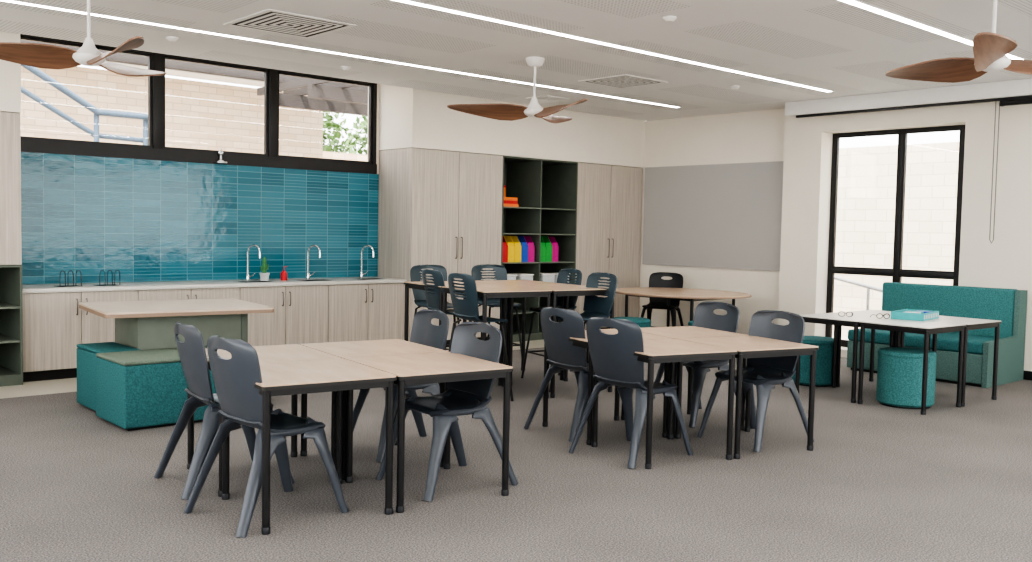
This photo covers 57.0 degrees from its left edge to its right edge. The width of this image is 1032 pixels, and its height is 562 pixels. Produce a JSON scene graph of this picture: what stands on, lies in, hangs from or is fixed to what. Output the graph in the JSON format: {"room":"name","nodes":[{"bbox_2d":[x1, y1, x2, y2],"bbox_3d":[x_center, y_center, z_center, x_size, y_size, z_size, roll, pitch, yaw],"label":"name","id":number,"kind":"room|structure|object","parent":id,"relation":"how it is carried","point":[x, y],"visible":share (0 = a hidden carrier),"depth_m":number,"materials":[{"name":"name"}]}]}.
{"room":"school classroom","nodes":[
{"label":"school classroom","id":0,"kind":"room"},
{"bbox_2d":[0,339,543,398],"bbox_3d":[-3.303,0.978,10.369,14.300,0.100,1.600,-2,4,-42],"label":"floor","id":1,"kind":"structure","parent":0,"point":[31,388],"depth_m":8.85,"materials":[{"name":"beige tile"}]},
{"bbox_2d":[0,265,22,386],"bbox_3d":[-5.352,0.409,8.783,1.258,1.128,0.745,-2,4,-42],"label":"open shelf unit","id":2,"kind":"object","parent":1,"relation":"on","point":[11,306],"visible":0.88,"depth_m":9.06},
{"bbox_2d":[22,290,137,381],"bbox_3d":[-4.493,0.518,9.607,1.110,0.855,0.682,-2,4,-42],"label":"base cabinet","id":3,"kind":"object","parent":1,"relation":"on","point":[54,324],"visible":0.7,"depth_m":9.25,"materials":[{"name":"brown wood"}]},
{"bbox_2d":[22,277,406,292],"bbox_3d":[-3.245,0.032,10.700,4.446,0.040,0.654,-2,4,-42],"label":"countertop","id":4,"kind":"structure","parent":3,"relation":"on","point":[88,287],"depth_m":10.23,"materials":[{"name":"stone"}]},
{"bbox_2d":[56,270,81,286],"bbox_3d":[-4.481,-0.029,9.506,0.160,0.163,0.222,4,4,38],"label":"wire rack","id":5,"kind":"object","parent":4,"relation":"on","point":[65,285],"visible":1,"depth_m":9.49,"materials":[{"name":"black metal"}]},
{"bbox_2d":[95,270,119,285],"bbox_3d":[-4.198,-0.037,9.760,0.160,0.163,0.222,4,4,38],"label":"wire rack","id":6,"kind":"object","parent":4,"relation":"on","point":[107,284],"visible":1,"depth_m":9.74,"materials":[{"name":"black metal"}]},
{"bbox_2d":[245,244,260,280],"bbox_3d":[-3.012,-0.210,10.938,0.207,0.427,0.085,2,3,18],"label":"tap","id":7,"kind":"object","parent":4,"relation":"on","point":[252,245],"visible":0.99,"depth_m":10.93,"materials":[{"name":"silver metal"}]},
{"bbox_2d":[233,281,273,282],"bbox_3d":[-2.968,0.009,10.817,0.400,0.004,0.280,-2,4,-42],"label":"sink","id":8,"kind":"object","parent":4,"relation":"in","point":[233,281],"visible":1,"depth_m":10.82,"materials":[{"name":"metal"}]},
{"bbox_2d":[259,257,269,280],"bbox_3d":[-2.942,-0.145,11.113,0.120,0.280,0.120,-2,4,-42],"label":"cactus pot","id":9,"kind":"object","parent":4,"relation":"on","point":[264,276],"visible":1,"depth_m":11.09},
{"bbox_2d":[281,266,286,280],"bbox_3d":[-2.745,-0.092,11.240,0.076,0.170,0.076,-2,4,-42],"label":"soap bottle","id":10,"kind":"object","parent":4,"relation":"on","point":[283,273],"visible":1,"depth_m":11.21,"materials":[{"name":"plastic"}]},
{"bbox_2d":[306,245,320,279],"bbox_3d":[-2.432,-0.227,11.460,0.207,0.427,0.085,2,3,18],"label":"tap","id":11,"kind":"object","parent":4,"relation":"on","point":[307,274],"visible":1,"depth_m":11.46,"materials":[{"name":"silver metal"}]},
{"bbox_2d":[297,279,336,280],"bbox_3d":[-2.388,-0.008,11.338,0.400,0.004,0.280,-2,4,-42],"label":"sink","id":12,"kind":"object","parent":4,"relation":"in","point":[312,279],"visible":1,"depth_m":11.34,"materials":[{"name":"metal"}]},
{"bbox_2d":[359,245,373,277],"bbox_3d":[-1.867,-0.244,11.967,0.207,0.427,0.085,2,3,18],"label":"tap","id":13,"kind":"object","parent":4,"relation":"on","point":[363,247],"visible":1,"depth_m":11.96,"materials":[{"name":"silver metal"}]},
{"bbox_2d":[355,278,386,279],"bbox_3d":[-1.823,-0.025,11.846,0.400,0.004,0.280,-2,4,-42],"label":"sink","id":14,"kind":"object","parent":4,"relation":"in","point":[355,278],"visible":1,"depth_m":11.84,"materials":[{"name":"metal"}]},
{"bbox_2d":[137,287,239,300],"bbox_3d":[-3.666,0.493,10.350,1.110,0.855,0.682,-2,4,-42],"label":"base cabinet","id":15,"kind":"object","parent":1,"relation":"on","point":[200,293],"visible":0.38,"depth_m":10.09,"materials":[{"name":"brown wood"}]},
{"bbox_2d":[239,285,327,345],"bbox_3d":[-2.838,0.469,11.094,1.110,0.855,0.682,-2,4,-42],"label":"base cabinet","id":16,"kind":"object","parent":1,"relation":"on","point":[300,315],"visible":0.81,"depth_m":10.89,"materials":[{"name":"brown wood"}]},
{"bbox_2d":[328,283,404,341],"bbox_3d":[-2.011,0.445,11.837,1.110,0.855,0.682,-2,4,-42],"label":"base cabinet","id":17,"kind":"object","parent":1,"relation":"on","point":[356,312],"visible":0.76,"depth_m":11.59,"materials":[{"name":"brown wood"}]},
{"bbox_2d":[378,148,502,346],"bbox_3d":[-0.989,-0.422,12.627,1.497,2.540,0.782,-2,4,-42],"label":"tall cabinet","id":18,"kind":"object","parent":1,"relation":"on","point":[436,207],"visible":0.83,"depth_m":12.23,"materials":[{"name":"brown wood"}]},
{"bbox_2d":[501,156,577,341],"bbox_3d":[0.091,-0.456,13.623,1.439,2.540,0.745,-2,4,-42],"label":"open shelf unit","id":19,"kind":"object","parent":1,"relation":"on","point":[545,190],"visible":0.5,"depth_m":13.75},
{"bbox_2d":[503,236,507,261],"bbox_3d":[-0.239,-0.442,13.048,0.120,0.360,0.250,-2,4,-42],"label":"magazine file","id":20,"kind":"object","parent":19,"relation":"on","point":[505,246],"visible":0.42,"depth_m":12.97,"materials":[{"name":"plastic"}]},
{"bbox_2d":[504,236,514,261],"bbox_3d":[-0.146,-0.445,13.131,0.120,0.360,0.250,-2,4,-42],"label":"magazine file","id":21,"kind":"object","parent":19,"relation":"on","point":[511,248],"visible":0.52,"depth_m":13.05,"materials":[{"name":"plastic"}]},
{"bbox_2d":[507,274,516,279],"bbox_3d":[-0.182,-0.006,13.164,0.256,0.180,0.316,-2,4,-42],"label":"tub","id":22,"kind":"object","parent":19,"relation":"on","point":[509,276],"visible":0.2,"depth_m":13.07,"materials":[{"name":"white paint"}]},
{"bbox_2d":[510,236,520,261],"bbox_3d":[-0.053,-0.447,13.215,0.120,0.360,0.250,-2,4,-42],"label":"magazine file","id":23,"kind":"object","parent":19,"relation":"on","point":[517,244],"visible":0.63,"depth_m":13.14,"materials":[{"name":"plastic"}]},
{"bbox_2d":[507,273,533,279],"bbox_3d":[0.056,-0.013,13.377,0.256,0.180,0.316,-2,4,-42],"label":"tub","id":24,"kind":"object","parent":19,"relation":"on","point":[520,276],"visible":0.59,"depth_m":13.25,"materials":[{"name":"white paint"}]},
{"bbox_2d":[517,236,527,261],"bbox_3d":[0.040,-0.450,13.298,0.120,0.360,0.250,-2,4,-42],"label":"magazine file","id":25,"kind":"object","parent":19,"relation":"on","point":[524,247],"visible":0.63,"depth_m":13.22,"materials":[{"name":"plastic"}]},
{"bbox_2d":[524,236,534,261],"bbox_3d":[0.133,-0.453,13.382,0.120,0.360,0.250,-2,4,-42],"label":"magazine file","id":26,"kind":"object","parent":19,"relation":"on","point":[531,248],"visible":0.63,"depth_m":13.30,"materials":[{"name":"plastic"}]},
{"bbox_2d":[540,237,545,261],"bbox_3d":[0.297,-0.458,13.529,0.120,0.360,0.250,-2,4,-42],"label":"magazine file","id":27,"kind":"object","parent":19,"relation":"on","point":[543,246],"visible":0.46,"depth_m":13.45,"materials":[{"name":"plastic"}]},
{"bbox_2d":[541,236,551,261],"bbox_3d":[0.390,-0.460,13.612,0.120,0.360,0.250,-2,4,-42],"label":"magazine file","id":28,"kind":"object","parent":19,"relation":"on","point":[546,240],"visible":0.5,"depth_m":13.54,"materials":[{"name":"plastic"}]},
{"bbox_2d":[540,273,555,282],"bbox_3d":[0.368,-0.023,13.658,0.256,0.180,0.316,-2,4,-42],"label":"tub","id":29,"kind":"object","parent":19,"relation":"on","point":[545,277],"visible":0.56,"depth_m":13.54,"materials":[{"name":"white paint"}]},
{"bbox_2d":[548,236,558,261],"bbox_3d":[0.483,-0.463,13.696,0.120,0.360,0.250,-2,4,-42],"label":"magazine file","id":30,"kind":"object","parent":19,"relation":"on","point":[555,248],"visible":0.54,"depth_m":13.62,"materials":[{"name":"plastic"}]},
{"bbox_2d":[543,272,569,282],"bbox_3d":[0.592,-0.029,13.858,0.256,0.180,0.316,-2,4,-42],"label":"tub","id":31,"kind":"object","parent":19,"relation":"on","point":[556,273],"visible":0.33,"depth_m":13.72,"materials":[{"name":"white paint"}]},
{"bbox_2d":[575,162,642,329],"bbox_3d":[1.171,-0.486,14.569,1.428,2.540,0.782,-2,4,-42],"label":"tall cabinet","id":32,"kind":"object","parent":1,"relation":"on","point":[609,197],"visible":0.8,"depth_m":14.30,"materials":[{"name":"brown wood"}]},
{"bbox_2d":[0,31,644,284],"bbox_3d":[-3.411,-0.869,10.578,14.100,3.560,0.950,-2,4,-42],"label":"wall","id":33,"kind":"structure","parent":0,"point":[406,117],"depth_m":12.49,"materials":[{"name":"white paint"}]},
{"bbox_2d":[0,112,21,264],"bbox_3d":[-5.315,-0.859,8.700,1.256,1.410,0.782,-2,4,-42],"label":"upper cabinet","id":34,"kind":"object","parent":33,"relation":"attached to","point":[10,127],"visible":1,"depth_m":8.80,"materials":[{"name":"brown wood"}]},
{"bbox_2d":[20,34,376,173],"bbox_3d":[-3.437,-1.943,10.849,4.370,1.205,0.200,-2,4,-42],"label":"window","id":35,"kind":"structure","parent":33,"relation":"in","point":[156,149],"depth_m":10.75,"materials":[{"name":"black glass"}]},
{"bbox_2d":[21,152,378,284],"bbox_3d":[-3.456,-0.674,10.911,4.448,1.334,0.014,-2,4,-42],"label":"backsplash","id":36,"kind":"structure","parent":33,"relation":"attached to","point":[145,220],"depth_m":10.69,"materials":[{"name":"tile"}]},
{"bbox_2d":[0,347,1031,561],"bbox_3d":[1.157,1.331,5.416,14.300,0.100,11.750,-2,4,-42],"label":"floor","id":37,"kind":"structure","parent":0,"point":[878,482],"depth_m":5.69,"materials":[{"name":"carpet"}]},
{"bbox_2d":[77,342,139,410],"bbox_3d":[-3.366,0.802,7.851,0.310,0.520,0.654,-2,4,-42],"label":"ottoman","id":38,"kind":"object","parent":37,"relation":"on","point":[86,353],"visible":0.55,"depth_m":7.79,"materials":[{"name":"teal fabric"}]},
{"bbox_2d":[96,346,215,430],"bbox_3d":[-2.755,0.831,7.531,0.910,0.520,0.630,-2,4,-42],"label":"ottoman","id":39,"kind":"object","parent":37,"relation":"on","point":[137,389],"visible":0.59,"depth_m":7.18,"materials":[{"name":"teal fabric"}]},
{"bbox_2d":[79,298,273,349],"bbox_3d":[-3.002,0.625,8.391,1.400,0.830,1.150,-1,4,-35],"label":"table","id":40,"kind":"object","parent":37,"relation":"on","point":[142,325],"visible":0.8,"depth_m":8.09,"materials":[{"name":"brown wood"}]},
{"bbox_2d":[154,322,294,499],"bbox_3d":[-1.756,0.729,5.721,0.677,0.975,0.597,-1,4,-36],"label":"plastic chair","id":41,"kind":"object","parent":37,"relation":"on","point":[192,352],"visible":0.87,"depth_m":5.47,"materials":[{"name":"plastic"}]},
{"bbox_2d":[187,344,339,496],"bbox_3d":[-1.576,0.826,5.880,0.740,0.755,0.765,-1,4,-33],"label":"square table","id":42,"kind":"object","parent":37,"relation":"on","point":[289,352],"visible":0.36,"depth_m":5.88,"materials":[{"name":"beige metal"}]},
{"bbox_2d":[183,335,348,537],"bbox_3d":[-1.336,0.771,5.105,0.597,0.975,0.677,4,4,44],"label":"plastic chair","id":43,"kind":"object","parent":37,"relation":"on","point":[235,378],"visible":0.94,"depth_m":4.95,"materials":[{"name":"plastic"}]},
{"bbox_2d":[222,358,396,534],"bbox_3d":[-1.157,0.869,5.235,0.740,0.755,0.765,-1,4,-33],"label":"square table","id":44,"kind":"object","parent":37,"relation":"on","point":[339,375],"visible":0.78,"depth_m":5.09,"materials":[{"name":"laminate"}]},
{"bbox_2d":[300,339,448,479],"bbox_3d":[-0.951,0.816,6.285,0.740,0.755,0.765,-1,4,-33],"label":"square table","id":45,"kind":"object","parent":37,"relation":"on","point":[367,348],"visible":0.59,"depth_m":6.20,"materials":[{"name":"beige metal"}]},
{"bbox_2d":[353,309,448,462],"bbox_3d":[-0.787,0.698,6.646,0.677,0.975,0.597,-1,4,-34],"label":"plastic chair","id":46,"kind":"object","parent":37,"relation":"on","point":[423,332],"visible":0.38,"depth_m":6.71,"materials":[{"name":"plastic"}]},
{"bbox_2d":[345,352,512,512],"bbox_3d":[-0.532,0.859,5.640,0.740,0.755,0.765,-1,4,-33],"label":"square table","id":47,"kind":"object","parent":37,"relation":"on","point":[437,367],"visible":0.92,"depth_m":5.50,"materials":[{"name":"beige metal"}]},
{"bbox_2d":[410,265,459,349],"bbox_3d":[-0.847,0.411,10.116,0.492,1.155,0.483,-1,4,-34],"label":"stool","id":48,"kind":"object","parent":37,"relation":"on","point":[420,300],"visible":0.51,"depth_m":10.17,"materials":[{"name":"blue plastic"}]},
{"bbox_2d":[376,322,517,501],"bbox_3d":[-0.415,0.752,5.785,0.677,0.975,0.597,-1,4,-38],"label":"plastic chair","id":49,"kind":"object","parent":37,"relation":"on","point":[468,397],"visible":0.85,"depth_m":5.77,"materials":[{"name":"plastic"}]},
{"bbox_2d":[422,269,471,385],"bbox_3d":[-0.658,0.461,9.278,0.483,1.155,0.492,-1,4,-32],"label":"stool","id":50,"kind":"object","parent":37,"relation":"on","point":[432,299],"visible":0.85,"depth_m":9.12,"materials":[{"name":"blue plastic"}]},
{"bbox_2d":[404,281,503,385],"bbox_3d":[-0.630,0.523,9.546,0.745,1.000,0.795,-1,4,-33],"label":"square table","id":51,"kind":"object","parent":37,"relation":"on","point":[419,285],"visible":0.34,"depth_m":9.43,"materials":[{"name":"black metal"}]},
{"bbox_2d":[448,273,513,400],"bbox_3d":[-0.346,0.502,8.618,0.483,1.155,0.492,-1,4,-36],"label":"stool","id":52,"kind":"object","parent":37,"relation":"on","point":[468,309],"visible":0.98,"depth_m":8.47,"materials":[{"name":"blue plastic"}]},
{"bbox_2d":[441,285,551,397],"bbox_3d":[-0.195,0.567,8.876,0.745,1.000,0.795,-1,4,-33],"label":"square table","id":53,"kind":"object","parent":37,"relation":"on","point":[491,291],"visible":0.47,"depth_m":8.68,"materials":[{"name":"laminate"}]},
{"bbox_2d":[471,264,524,370],"bbox_3d":[-0.217,0.402,10.507,0.492,1.155,0.483,-1,4,-30],"label":"stool","id":54,"kind":"object","parent":37,"relation":"on","point":[501,273],"visible":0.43,"depth_m":10.59,"materials":[{"name":"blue plastic"}]},
{"bbox_2d":[468,280,565,379],"bbox_3d":[-0.001,0.513,9.954,0.745,1.000,0.795,-1,4,-33],"label":"square table","id":55,"kind":"object","parent":37,"relation":"on","point":[502,282],"visible":0.29,"depth_m":9.96,"materials":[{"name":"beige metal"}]},
{"bbox_2d":[521,268,581,377],"bbox_3d":[0.391,0.451,9.817,0.483,1.155,0.492,-1,4,-30],"label":"stool","id":56,"kind":"object","parent":37,"relation":"on","point":[563,274],"visible":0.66,"depth_m":9.90,"materials":[{"name":"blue plastic"}]},
{"bbox_2d":[508,284,613,397],"bbox_3d":[0.434,0.557,9.284,0.745,1.000,0.795,-1,4,-33],"label":"square table","id":57,"kind":"object","parent":37,"relation":"on","point":[567,290],"visible":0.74,"depth_m":9.13,"materials":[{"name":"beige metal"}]},
{"bbox_2d":[524,307,622,441],"bbox_3d":[0.504,0.685,7.349,0.677,0.975,0.597,-1,4,-37],"label":"plastic chair","id":58,"kind":"object","parent":37,"relation":"on","point":[562,354],"visible":0.89,"depth_m":7.16,"materials":[{"name":"plastic"}]},
{"bbox_2d":[549,272,616,391],"bbox_3d":[0.659,0.500,9.011,0.483,1.155,0.492,-1,4,-34],"label":"stool","id":59,"kind":"object","parent":37,"relation":"on","point":[594,306],"visible":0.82,"depth_m":9.10,"materials":[{"name":"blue plastic"}]},
{"bbox_2d":[542,329,671,444],"bbox_3d":[0.688,0.790,7.341,0.730,0.755,0.745,0,3,-26],"label":"square table","id":60,"kind":"object","parent":37,"relation":"on","point":[580,342],"visible":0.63,"depth_m":7.18,"materials":[{"name":"black metal"}]},
{"bbox_2d":[568,317,692,468],"bbox_3d":[0.812,0.730,6.619,0.677,0.975,0.597,-2,4,-42],"label":"plastic chair","id":61,"kind":"object","parent":37,"relation":"on","point":[614,363],"visible":0.96,"depth_m":6.46,"materials":[{"name":"plastic"}]},
{"bbox_2d":[614,317,650,328],"bbox_3d":[1.415,0.700,11.768,0.508,0.484,0.508,-2,4,-42],"label":"pouf","id":62,"kind":"object","parent":37,"relation":"on","point":[642,322],"visible":0.21,"depth_m":11.60,"materials":[{"name":"teal fabric"}]},
{"bbox_2d":[641,272,683,326],"bbox_3d":[2.105,0.371,13.713,0.597,0.975,0.677,2,3,23],"label":"plastic chair","id":63,"kind":"object","parent":37,"relation":"on","point":[655,280],"visible":0.68,"depth_m":13.86,"materials":[{"name":"black plastic"}]},
{"bbox_2d":[591,339,737,468],"bbox_3d":[1.022,0.833,6.671,0.730,0.755,0.745,0,3,-26],"label":"square table","id":64,"kind":"object","parent":37,"relation":"on","point":[671,351],"visible":0.87,"depth_m":6.48,"materials":[{"name":"laminate"}]},
{"bbox_2d":[616,287,751,326],"bbox_3d":[2.204,0.522,12.830,1.648,0.755,1.908,-2,4,-42],"label":"table","id":65,"kind":"object","parent":37,"relation":"on","point":[684,294],"visible":0.74,"depth_m":12.52,"materials":[{"name":"laminate"}]},
{"bbox_2d":[621,326,746,436],"bbox_3d":[1.346,0.785,7.669,0.730,0.755,0.745,0,3,-26],"label":"square table","id":66,"kind":"object","parent":37,"relation":"on","point":[674,332],"visible":0.48,"depth_m":7.59,"materials":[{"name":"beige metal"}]},
{"bbox_2d":[646,301,738,427],"bbox_3d":[1.521,0.671,7.967,0.677,0.975,0.597,-1,4,-34],"label":"plastic chair","id":67,"kind":"object","parent":37,"relation":"on","point":[704,315],"visible":0.5,"depth_m":7.93,"materials":[{"name":"plastic"}]},
{"bbox_2d":[675,335,818,458],"bbox_3d":[1.680,0.828,6.999,0.730,0.755,0.745,0,3,-26],"label":"square table","id":68,"kind":"object","parent":37,"relation":"on","point":[747,346],"visible":0.95,"depth_m":6.82,"materials":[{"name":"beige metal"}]},
{"bbox_2d":[697,310,813,451],"bbox_3d":[1.818,0.720,7.160,0.677,0.975,0.597,-1,4,-36],"label":"plastic chair","id":69,"kind":"object","parent":37,"relation":"on","point":[765,372],"visible":0.7,"depth_m":7.19,"materials":[{"name":"plastic"}]},
{"bbox_2d":[791,335,833,386],"bbox_3d":[3.109,0.831,9.947,0.508,0.484,0.508,-2,4,-42],"label":"pouf","id":70,"kind":"object","parent":37,"relation":"on","point":[824,355],"visible":0.66,"depth_m":9.72,"materials":[{"name":"teal fabric"}]},
{"bbox_2d":[795,313,893,402],"bbox_3d":[3.207,0.729,9.274,0.700,0.765,0.675,-1,4,-39],"label":"square table","id":71,"kind":"object","parent":37,"relation":"on","point":[834,319],"visible":0.59,"depth_m":9.14,"materials":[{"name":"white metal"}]},
{"bbox_2d":[836,310,930,386],"bbox_3d":[3.755,0.715,9.717,0.700,0.765,0.675,-1,4,-39],"label":"square table","id":72,"kind":"object","parent":37,"relation":"on","point":[864,312],"visible":0.48,"depth_m":9.76,"materials":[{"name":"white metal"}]},
{"bbox_2d":[876,347,936,408],"bbox_3d":[3.606,0.889,8.782,0.508,0.514,0.508,-2,4,-42],"label":"pouf","id":73,"kind":"object","parent":37,"relation":"on","point":[899,369],"visible":0.96,"depth_m":8.58,"materials":[{"name":"teal fabric"}]},
{"bbox_2d":[857,319,965,414],"bbox_3d":[3.634,0.765,8.746,0.700,0.765,0.675,-1,4,-39],"label":"square table","id":74,"kind":"object","parent":37,"relation":"on","point":[926,328],"visible":0.83,"depth_m":8.65,"materials":[{"name":"laminate"}]},
{"bbox_2d":[847,282,1027,387],"bbox_3d":[4.727,0.561,10.738,0.985,1.000,1.580,-2,4,-42],"label":"sofa","id":75,"kind":"object","parent":37,"relation":"on","point":[1009,306],"visible":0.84,"depth_m":10.47,"materials":[{"name":"teal fabric"}]},
{"bbox_2d":[848,328,1003,353],"bbox_3d":[4.628,0.656,10.693,0.775,0.129,1.525,-2,4,-42],"label":"seat cushion","id":76,"kind":"object","parent":75,"relation":"on","point":[947,343],"depth_m":10.41,"materials":[{"name":"teal fabric"}]},
{"bbox_2d":[900,315,1001,406],"bbox_3d":[4.183,0.752,9.189,0.700,0.765,0.675,-1,4,-39],"label":"square table","id":77,"kind":"object","parent":37,"relation":"on","point":[971,323],"visible":0.48,"depth_m":9.10,"materials":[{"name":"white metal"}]},
{"bbox_2d":[891,309,938,320],"bbox_3d":[3.860,0.327,9.185,0.302,0.070,0.480,4,4,40],"label":"box","id":78,"kind":"object","parent":77,"relation":"on","point":[905,314],"visible":1,"depth_m":9.05,"materials":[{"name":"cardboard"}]},
{"bbox_2d":[0,0,1031,120],"bbox_3d":[1.020,-2.139,5.455,14.300,0.300,12.360,-2,4,-42],"label":"ceiling","id":79,"kind":"structure","parent":0,"point":[844,49],"depth_m":8.62,"materials":[{"name":"white paint"}]},
{"bbox_2d":[0,0,165,76],"bbox_3d":[-3.028,-1.845,7.059,1.517,0.615,1.328,2,3,16],"label":"ceiling fan","id":80,"kind":"object","parent":79,"relation":"hanging from","point":[46,56],"visible":1,"depth_m":6.79,"materials":[{"name":"white paint"}]},
{"bbox_2d":[166,36,178,41],"bbox_3d":[-3.175,-2.231,8.773,0.110,0.035,0.110,-2,4,-42],"label":"smoke detector","id":81,"kind":"object","parent":79,"relation":"attached to","point":[169,38],"visible":1,"depth_m":8.74,"materials":[{"name":"white paint"}]},
{"bbox_2d":[223,9,356,38],"bbox_3d":[-1.929,-2.185,8.107,0.820,0.008,0.820,-2,4,-42],"label":"ceiling vent","id":82,"kind":"object","parent":79,"relation":"in","point":[268,20],"visible":1,"depth_m":8.07,"materials":[{"name":"white metal"}]},
{"bbox_2d":[0,0,680,107],"bbox_3d":[-1.559,-2.259,9.579,10.180,0.006,0.100,-2,4,-42],"label":"recessed light","id":83,"kind":"object","parent":79,"relation":"in","point":[8,1],"visible":1,"depth_m":9.08,"materials":[{"name":"white paint"}]},
{"bbox_2d":[447,57,586,122],"bbox_3d":[0.282,-1.924,9.685,1.517,0.615,1.328,3,4,28],"label":"ceiling fan","id":84,"kind":"object","parent":79,"relation":"hanging from","point":[498,111],"visible":1,"depth_m":9.45,"materials":[{"name":"white paint"}]},
{"bbox_2d":[526,95,569,101],"bbox_3d":[0.414,-2.369,12.332,0.400,0.008,0.400,-2,4,-42],"label":"ceiling vent","id":85,"kind":"object","parent":79,"relation":"in","point":[547,98],"visible":0.97,"depth_m":12.31,"materials":[{"name":"metal"}]},
{"bbox_2d":[391,0,834,91],"bbox_3d":[-0.043,-2.138,7.894,10.180,0.006,0.100,-2,4,-42],"label":"recessed light","id":86,"kind":"object","parent":79,"relation":"in","point":[411,2],"visible":1,"depth_m":8.53,"materials":[{"name":"white paint"}]},
{"bbox_2d":[578,74,667,88],"bbox_3d":[1.220,-2.273,10.841,0.720,0.008,0.720,-2,4,-42],"label":"ceiling vent","id":87,"kind":"object","parent":79,"relation":"in","point":[618,81],"visible":1,"depth_m":10.82,"materials":[{"name":"white metal"}]},
{"bbox_2d":[663,16,676,21],"bbox_3d":[1.220,-2.080,7.553,0.110,0.035,0.110,-2,4,-42],"label":"smoke detector","id":88,"kind":"object","parent":79,"relation":"attached to","point":[665,18],"visible":1,"depth_m":7.52,"materials":[{"name":"white paint"}]},
{"bbox_2d":[836,0,1027,59],"bbox_3d":[1.548,-2.012,6.128,10.180,0.006,0.100,-2,4,-42],"label":"recessed light","id":89,"kind":"object","parent":79,"relation":"in","point":[855,3],"visible":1,"depth_m":7.56,"materials":[{"name":"white paint"}]},
{"bbox_2d":[885,0,1031,82],"bbox_3d":[3.112,-1.700,6.563,1.517,0.615,1.328,-1,4,-29],"label":"ceiling fan","id":90,"kind":"object","parent":79,"relation":"hanging from","point":[990,50],"visible":1,"depth_m":6.45,"materials":[{"name":"white paint"}]},
{"bbox_2d":[639,101,1031,370],"bbox_3d":[5.824,-0.540,10.562,0.400,3.260,12.950,-2,4,-42],"label":"wall","id":91,"kind":"structure","parent":0,"point":[804,145],"depth_m":12.44,"materials":[{"name":"white paint"}]},
{"bbox_2d":[642,161,783,270],"bbox_3d":[2.804,-0.943,13.818,0.022,1.495,2.450,-2,4,-42],"label":"pinboard","id":92,"kind":"object","parent":91,"relation":"attached to","point":[727,216],"visible":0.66,"depth_m":13.72,"materials":[{"name":"fabric"}]},
{"bbox_2d":[825,125,964,346],"bbox_3d":[4.770,-0.496,11.897,0.085,2.787,1.825,-2,4,-42],"label":"window","id":93,"kind":"structure","parent":91,"relation":"in","point":[897,272],"depth_m":11.85,"materials":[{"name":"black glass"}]},
{"bbox_2d":[785,78,1031,117],"bbox_3d":[6.758,-1.982,8.929,0.330,0.170,9.430,-2,4,-42],"label":"trim","id":94,"kind":"structure","parent":91,"relation":"attached to","point":[1022,87],"depth_m":11.05,"materials":[{"name":"white paint"}]},
{"bbox_2d":[796,95,1031,243],"bbox_3d":[6.621,-1.103,8.983,0.068,1.595,9.000,-2,4,-42],"label":"roller blind","id":95,"kind":"object","parent":91,"relation":"attached to","point":[1018,100],"visible":1,"depth_m":10.51,"materials":[{"name":"black metal"}]},
{"bbox_2d":[1001,98,1031,105],"bbox_3d":[7.450,-1.780,8.037,0.068,0.066,6.360,-2,4,-42],"label":"rolled blind","id":96,"kind":"object","parent":91,"relation":"attached to","point":[1004,101],"depth_m":10.28,"materials":[{"name":"black fabric"}]},
{"bbox_2d":[1023,370,1031,379],"bbox_3d":[7.542,1.192,8.396,0.015,0.100,7.255,-2,4,-42],"label":"baseboard","id":97,"kind":"structure","parent":91,"relation":"attached to","point":[1027,375],"depth_m":10.49,"materials":[{"name":"black"}]},
{"label":"outside","id":98,"kind":"structure","parent":0,"visible":0},
{"bbox_3d":[-5.435,0.438,22.527,38.000,0.180,19.350,-2,4,-42],"label":"ground","id":99,"kind":"structure","parent":98,"visible":0},
{"bbox_2d":[21,64,147,144],"bbox_3d":[-5.825,-1.125,12.524,2.367,4.009,0.177,-2,4,-42],"label":"stair railing","id":100,"kind":"object","parent":99,"relation":"on","point":[97,112],"visible":0.36,"depth_m":12.56,"materials":[{"name":"white metal"}]},
{"bbox_2d":[20,66,322,157],"bbox_3d":[-7.067,-1.279,14.634,9.100,4.040,0.300,-2,4,-42],"label":"wall","id":101,"kind":"structure","parent":99,"relation":"on","point":[198,115],"depth_m":15.65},
{"bbox_2d":[257,78,367,115],"bbox_3d":[-1.496,-1.244,16.891,5.600,3.940,2.400,-2,4,-42],"label":"pergola","id":102,"kind":"object","parent":99,"relation":"on","point":[327,96],"visible":0.22,"depth_m":15.23,"materials":[{"name":"beige wood"}]},
{"bbox_2d":[287,90,354,152],"bbox_3d":[-4.933,-2.105,21.855,2.345,4.994,2.328,-2,4,-42],"label":"tree","id":103,"kind":"object","parent":99,"relation":"on","point":[328,123],"visible":0.12,"depth_m":21.67,"materials":[{"name":"green plant"}]},
{"bbox_2d":[323,151,366,160],"bbox_3d":[-3.020,-1.135,20.985,5.400,3.220,0.300,-2,4,-42],"label":"wall","id":104,"kind":"structure","parent":99,"relation":"on","point":[329,155],"depth_m":20.12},
{"bbox_2d":[347,115,367,154],"bbox_3d":[-3.230,-2.173,23.918,2.384,4.973,2.296,-2,4,-42],"label":"tree","id":105,"kind":"object","parent":99,"relation":"on","point":[363,125],"visible":0.12,"depth_m":23.42,"materials":[{"name":"green plant"}]},
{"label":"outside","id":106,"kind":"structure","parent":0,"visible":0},
{"bbox_2d":[20,40,302,86],"bbox_3d":[-7.610,-3.836,15.230,9.200,0.920,3.620,-2,4,-42],"label":"roof","id":107,"kind":"structure","parent":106,"point":[172,67],"depth_m":15.27,"materials":[{"name":"metal"}]},
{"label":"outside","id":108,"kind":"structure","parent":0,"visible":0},
{"bbox_3d":[14.550,1.231,14.976,18.400,0.180,18.650,-2,4,-42],"label":"ground","id":109,"kind":"structure","parent":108,"visible":0},
{"bbox_2d":[834,276,882,309],"bbox_3d":[5.071,0.357,13.823,0.056,1.326,3.510,-2,4,-42],"label":"ramp railing","id":110,"kind":"object","parent":109,"relation":"on","point":[867,286],"visible":0.17,"depth_m":13.78,"materials":[{"name":"metal"}]},
{"bbox_2d":[832,142,958,336],"bbox_3d":[7.626,-0.478,13.572,0.300,3.120,18.000,-2,4,-42],"label":"wall","id":111,"kind":"structure","parent":109,"relation":"on","point":[866,198],"depth_m":15.19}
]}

